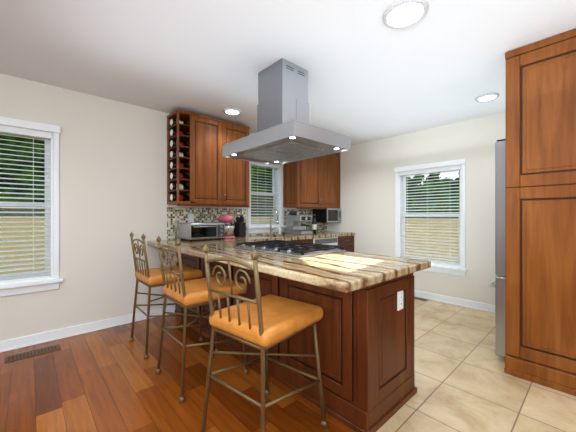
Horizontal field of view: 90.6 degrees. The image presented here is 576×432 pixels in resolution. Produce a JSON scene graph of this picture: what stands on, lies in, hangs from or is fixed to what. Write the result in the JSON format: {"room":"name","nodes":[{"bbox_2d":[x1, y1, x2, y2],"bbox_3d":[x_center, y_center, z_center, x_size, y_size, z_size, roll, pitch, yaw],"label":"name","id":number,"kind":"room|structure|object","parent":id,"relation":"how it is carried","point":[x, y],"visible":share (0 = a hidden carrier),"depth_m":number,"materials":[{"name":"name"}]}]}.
{"room":"kitchen","nodes":[
{"label":"kitchen","id":0,"kind":"room"},
{"bbox_2d":[0,73,319,340],"bbox_3d":[-1.921,-0.030,3.142,7.380,2.440,0.150,0,0,-42],"label":"wall","id":1,"kind":"structure","parent":0,"point":[112,175],"depth_m":2.97,"materials":[{"name":"beige paint"}]},
{"bbox_2d":[0,116,63,296],"bbox_3d":[-2.596,-0.083,2.484,0.995,1.575,0.210,0,0,-42],"label":"window","id":2,"kind":"structure","parent":1,"relation":"in","point":[46,278],"depth_m":2.66,"materials":[{"name":"white"}]},
{"bbox_2d":[0,305,174,352],"bbox_3d":[-2.910,1.142,2.120,4.200,0.094,0.024,0,0,-42],"label":"baseboard","id":3,"kind":"structure","parent":1,"relation":"attached to","point":[29,340],"depth_m":2.83,"materials":[{"name":"white wood"}]},
{"bbox_2d":[167,108,249,207],"bbox_3d":[-0.989,-0.662,3.647,0.992,1.095,0.357,0,0,-42],"label":"upper cabinet","id":4,"kind":"object","parent":1,"relation":"attached to","point":[201,171],"visible":1,"depth_m":3.45,"materials":[{"name":"brown wood"}]},
{"bbox_2d":[167,207,326,239],"bbox_3d":[-0.358,0.089,4.458,2.993,0.398,0.010,0,0,-42],"label":"mosaic","id":5,"kind":"object","parent":1,"relation":"attached to","point":[176,216],"visible":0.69,"depth_m":3.79},
{"bbox_2d":[188,214,193,222],"bbox_3d":[-1.238,0.030,3.640,0.075,0.116,0.009,0,0,-42],"label":"switch plate","id":6,"kind":"object","parent":5,"relation":"attached to","point":[190,218],"depth_m":3.64,"materials":[{"name":"white plastic"}]},
{"bbox_2d":[246,161,285,232],"bbox_3d":[-0.379,-0.323,4.508,0.750,1.165,0.210,0,0,-42],"label":"window","id":7,"kind":"structure","parent":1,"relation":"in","point":[277,200],"depth_m":4.54,"materials":[{"name":"white"}]},
{"bbox_2d":[283,152,339,208],"bbox_3d":[0.452,-0.662,4.962,1.117,1.095,0.357,0,0,-42],"label":"upper cabinet","id":8,"kind":"object","parent":1,"relation":"attached to","point":[312,183],"visible":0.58,"depth_m":4.73,"materials":[{"name":"brown wood"}]},
{"bbox_2d":[313,208,340,222],"bbox_3d":[0.722,-0.011,5.181,0.403,0.252,0.378,0,0,-42],"label":"microwave","id":9,"kind":"object","parent":8,"relation":"attached to","point":[329,215],"visible":0.98,"depth_m":5.04,"materials":[{"name":"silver metal"}]},
{"bbox_2d":[0,316,354,431],"bbox_3d":[-0.959,1.230,-0.144,4.370,0.080,6.300,0,0,-42],"label":"floor","id":10,"kind":"structure","parent":0,"point":[107,380],"depth_m":1.94,"materials":[{"name":"brown wood"}]},
{"bbox_2d":[4,344,60,362],"bbox_3d":[-2.199,1.186,2.468,0.360,0.007,0.130,0,0,-42],"label":"floor vent","id":11,"kind":"object","parent":10,"relation":"in","point":[31,353],"visible":1,"depth_m":2.45,"materials":[{"name":"brown"}]},
{"bbox_2d":[129,232,203,358],"bbox_3d":[-1.155,0.669,2.710,0.541,1.042,0.488,0,0,-42],"label":"stool","id":12,"kind":"object","parent":10,"relation":"on","point":[149,278],"visible":0.94,"depth_m":2.60,"materials":[{"name":"brown metal"}]},
{"bbox_2d":[156,236,248,402],"bbox_3d":[-0.649,0.669,2.156,0.541,1.042,0.488,0,0,-42],"label":"stool","id":13,"kind":"object","parent":10,"relation":"on","point":[185,295],"visible":0.94,"depth_m":2.03,"materials":[{"name":"brown metal"}]},
{"bbox_2d":[201,244,326,431],"bbox_3d":[-0.126,0.669,1.568,0.488,1.042,0.541,0,0,40],"label":"stool","id":14,"kind":"object","parent":10,"relation":"on","point":[265,323],"visible":1,"depth_m":1.46,"materials":[{"name":"brown metal"}]},
{"bbox_2d":[0,0,575,145],"bbox_3d":[0.153,-1.310,0.871,7.380,0.120,6.300,0,0,-42],"label":"ceiling","id":15,"kind":"structure","parent":0,"point":[372,76],"depth_m":2.18,"materials":[{"name":"white paint"}]},
{"bbox_2d":[223,108,240,115],"bbox_3d":[-0.663,-1.245,3.396,0.214,0.032,0.214,0,0,-42],"label":"recessed light","id":16,"kind":"object","parent":15,"relation":"in","point":[232,111],"visible":0.92,"depth_m":3.38,"materials":[{"name":"white"}]},
{"bbox_2d":[222,58,350,164],"bbox_3d":[-0.043,-0.894,2.472,0.640,0.709,0.950,0,0,-42],"label":"range hood","id":17,"kind":"object","parent":15,"relation":"hanging from","point":[287,132],"visible":1,"depth_m":2.33,"materials":[{"name":"silver metal"}]},
{"bbox_2d":[383,0,428,28],"bbox_3d":[0.720,-1.245,1.755,0.264,0.032,0.264,0,0,-42],"label":"recessed light","id":18,"kind":"object","parent":15,"relation":"in","point":[400,14],"visible":1,"depth_m":1.74,"materials":[{"name":"grey"}]},
{"bbox_2d":[475,93,499,101],"bbox_3d":[2.090,-1.245,2.991,0.214,0.032,0.214,0,0,-42],"label":"recessed light","id":19,"kind":"object","parent":15,"relation":"in","point":[487,97],"visible":0.92,"depth_m":2.98,"materials":[{"name":"grey"}]},
{"bbox_2d":[327,112,505,304],"bbox_3d":[2.873,-0.030,3.253,0.150,2.440,6.150,0,0,-42],"label":"wall","id":20,"kind":"structure","parent":0,"point":[367,190],"depth_m":4.03,"materials":[{"name":"beige paint"}]},
{"bbox_2d":[394,159,467,275],"bbox_3d":[2.038,0.020,4.123,0.210,1.540,1.020,0,0,-42],"label":"window","id":21,"kind":"structure","parent":20,"relation":"in","point":[448,266],"depth_m":4.07,"materials":[{"name":"white wood"}]},
{"bbox_2d":[414,290,494,312],"bbox_3d":[1.956,1.142,4.128,0.024,0.094,2.300,0,0,-42],"label":"baseboard","id":22,"kind":"structure","parent":20,"relation":"attached to","point":[460,302],"depth_m":3.80,"materials":[{"name":"white wood"}]},
{"bbox_2d":[376,299,575,431],"bbox_3d":[1.766,1.230,2.344,3.010,0.080,6.300,0,0,-42],"label":"floor","id":23,"kind":"structure","parent":0,"point":[464,382],"depth_m":1.96,"materials":[{"name":"beige tile"}]},
{"bbox_2d":[175,254,416,431],"bbox_3d":[-0.270,0.764,2.711,0.576,0.852,2.708,0,0,-42],"label":"base cabinet","id":24,"kind":"object","parent":23,"relation":"on","point":[365,325],"depth_m":1.72,"materials":[{"name":"brown wood"}]},
{"bbox_2d":[147,238,430,293],"bbox_3d":[-0.347,0.314,2.580,0.925,0.048,2.798,0,0,-42],"label":"countertop","id":25,"kind":"structure","parent":24,"relation":"on","point":[345,272],"depth_m":1.74,"materials":[{"name":"beige stone"}]},
{"bbox_2d":[178,222,224,240],"bbox_3d":[-1.043,0.186,3.471,0.460,0.205,0.387,0,0,-42],"label":"toaster oven","id":26,"kind":"object","parent":25,"relation":"on","point":[199,231],"visible":1,"depth_m":3.34,"materials":[{"name":"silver metal"}]},
{"bbox_2d":[218,214,234,238],"bbox_3d":[-0.822,0.132,3.732,0.184,0.313,0.320,0,0,-42],"label":"stand mixer","id":27,"kind":"object","parent":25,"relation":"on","point":[226,219],"visible":0.73,"depth_m":3.64,"materials":[{"name":"pink plastic"}]},
{"bbox_2d":[234,240,345,256],"bbox_3d":[-0.015,0.268,2.478,0.520,0.042,0.880,0,0,-42],"label":"gas cooktop","id":28,"kind":"object","parent":25,"relation":"in","point":[294,249],"visible":1,"depth_m":2.31,"materials":[{"name":"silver metal"}]},
{"bbox_2d":[294,237,314,244],"bbox_3d":[-0.123,0.764,4.252,0.797,0.852,0.630,0,0,-42],"label":"base cabinet","id":29,"kind":"object","parent":23,"relation":"on","point":[312,238],"depth_m":4.23,"materials":[{"name":"brown wood"}]},
{"bbox_2d":[315,237,342,248],"bbox_3d":[0.381,0.764,4.712,0.757,0.852,0.630,0,0,-42],"label":"dishwasher","id":30,"kind":"object","parent":23,"relation":"on","point":[337,241],"depth_m":4.55,"materials":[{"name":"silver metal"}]},
{"bbox_2d":[231,233,354,240],"bbox_3d":[0.117,0.314,4.459,2.290,0.048,0.648,0,0,-42],"label":"countertop","id":31,"kind":"structure","parent":30,"relation":"on","point":[285,237],"depth_m":4.22,"materials":[{"name":"beige stone"}]},
{"bbox_2d":[234,216,245,236],"bbox_3d":[-0.675,0.141,4.002,0.110,0.294,0.140,0,0,-42],"label":"knife block","id":32,"kind":"object","parent":31,"relation":"on","point":[240,227],"visible":0.92,"depth_m":3.96,"materials":[{"name":"black wood"}]},
{"bbox_2d":[286,211,312,234],"bbox_3d":[0.202,0.106,4.591,0.270,0.365,0.432,0,0,-42],"label":"espresso machine","id":33,"kind":"object","parent":31,"relation":"on","point":[295,222],"visible":1,"depth_m":4.55,"materials":[{"name":"silver metal"}]},
{"bbox_2d":[312,214,316,232],"bbox_3d":[0.444,0.131,4.793,0.077,0.315,0.077,0,0,-42],"label":"wine bottle","id":34,"kind":"object","parent":31,"relation":"on","point":[314,225],"depth_m":4.76,"materials":[{"name":"black glass"}]},
{"bbox_2d":[343,237,353,251],"bbox_3d":[0.785,0.764,5.080,0.466,0.852,0.630,0,0,-42],"label":"base cabinet","id":35,"kind":"object","parent":23,"relation":"on","point":[345,240],"depth_m":4.90,"materials":[{"name":"brown wood"}]},
{"bbox_2d":[414,297,428,300],"bbox_3d":[1.854,1.186,4.117,0.110,0.007,0.300,0,0,-42],"label":"floor vent","id":36,"kind":"object","parent":23,"relation":"in","point":[421,299],"visible":0.69,"depth_m":4.04,"materials":[{"name":"brown"}]},
{"bbox_2d":[489,139,505,356],"bbox_3d":[2.286,0.284,2.361,0.900,1.812,0.883,0,0,-42],"label":"refrigerator","id":37,"kind":"object","parent":23,"relation":"on","point":[499,282],"visible":0.25,"depth_m":2.31,"materials":[{"name":"silver metal"}]},
{"bbox_2d":[504,29,575,395],"bbox_3d":[1.929,-0.028,1.903,0.085,2.436,0.770,0,0,-42],"label":"tall cabinet","id":38,"kind":"object","parent":23,"relation":"on","point":[541,212],"visible":1,"depth_m":2.01,"materials":[{"name":"brown wood"}]},
{"label":"outside","id":39,"kind":"structure","parent":0,"visible":0},
{"bbox_2d":[0,133,272,273],"bbox_3d":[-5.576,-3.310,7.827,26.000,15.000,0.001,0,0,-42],"label":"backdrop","id":40,"kind":"structure","parent":39,"point":[42,141],"depth_m":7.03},
{"bbox_2d":[405,170,458,261],"bbox_3d":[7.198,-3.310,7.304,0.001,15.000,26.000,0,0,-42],"label":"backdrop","id":41,"kind":"structure","parent":39,"point":[441,177],"depth_m":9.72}
]}

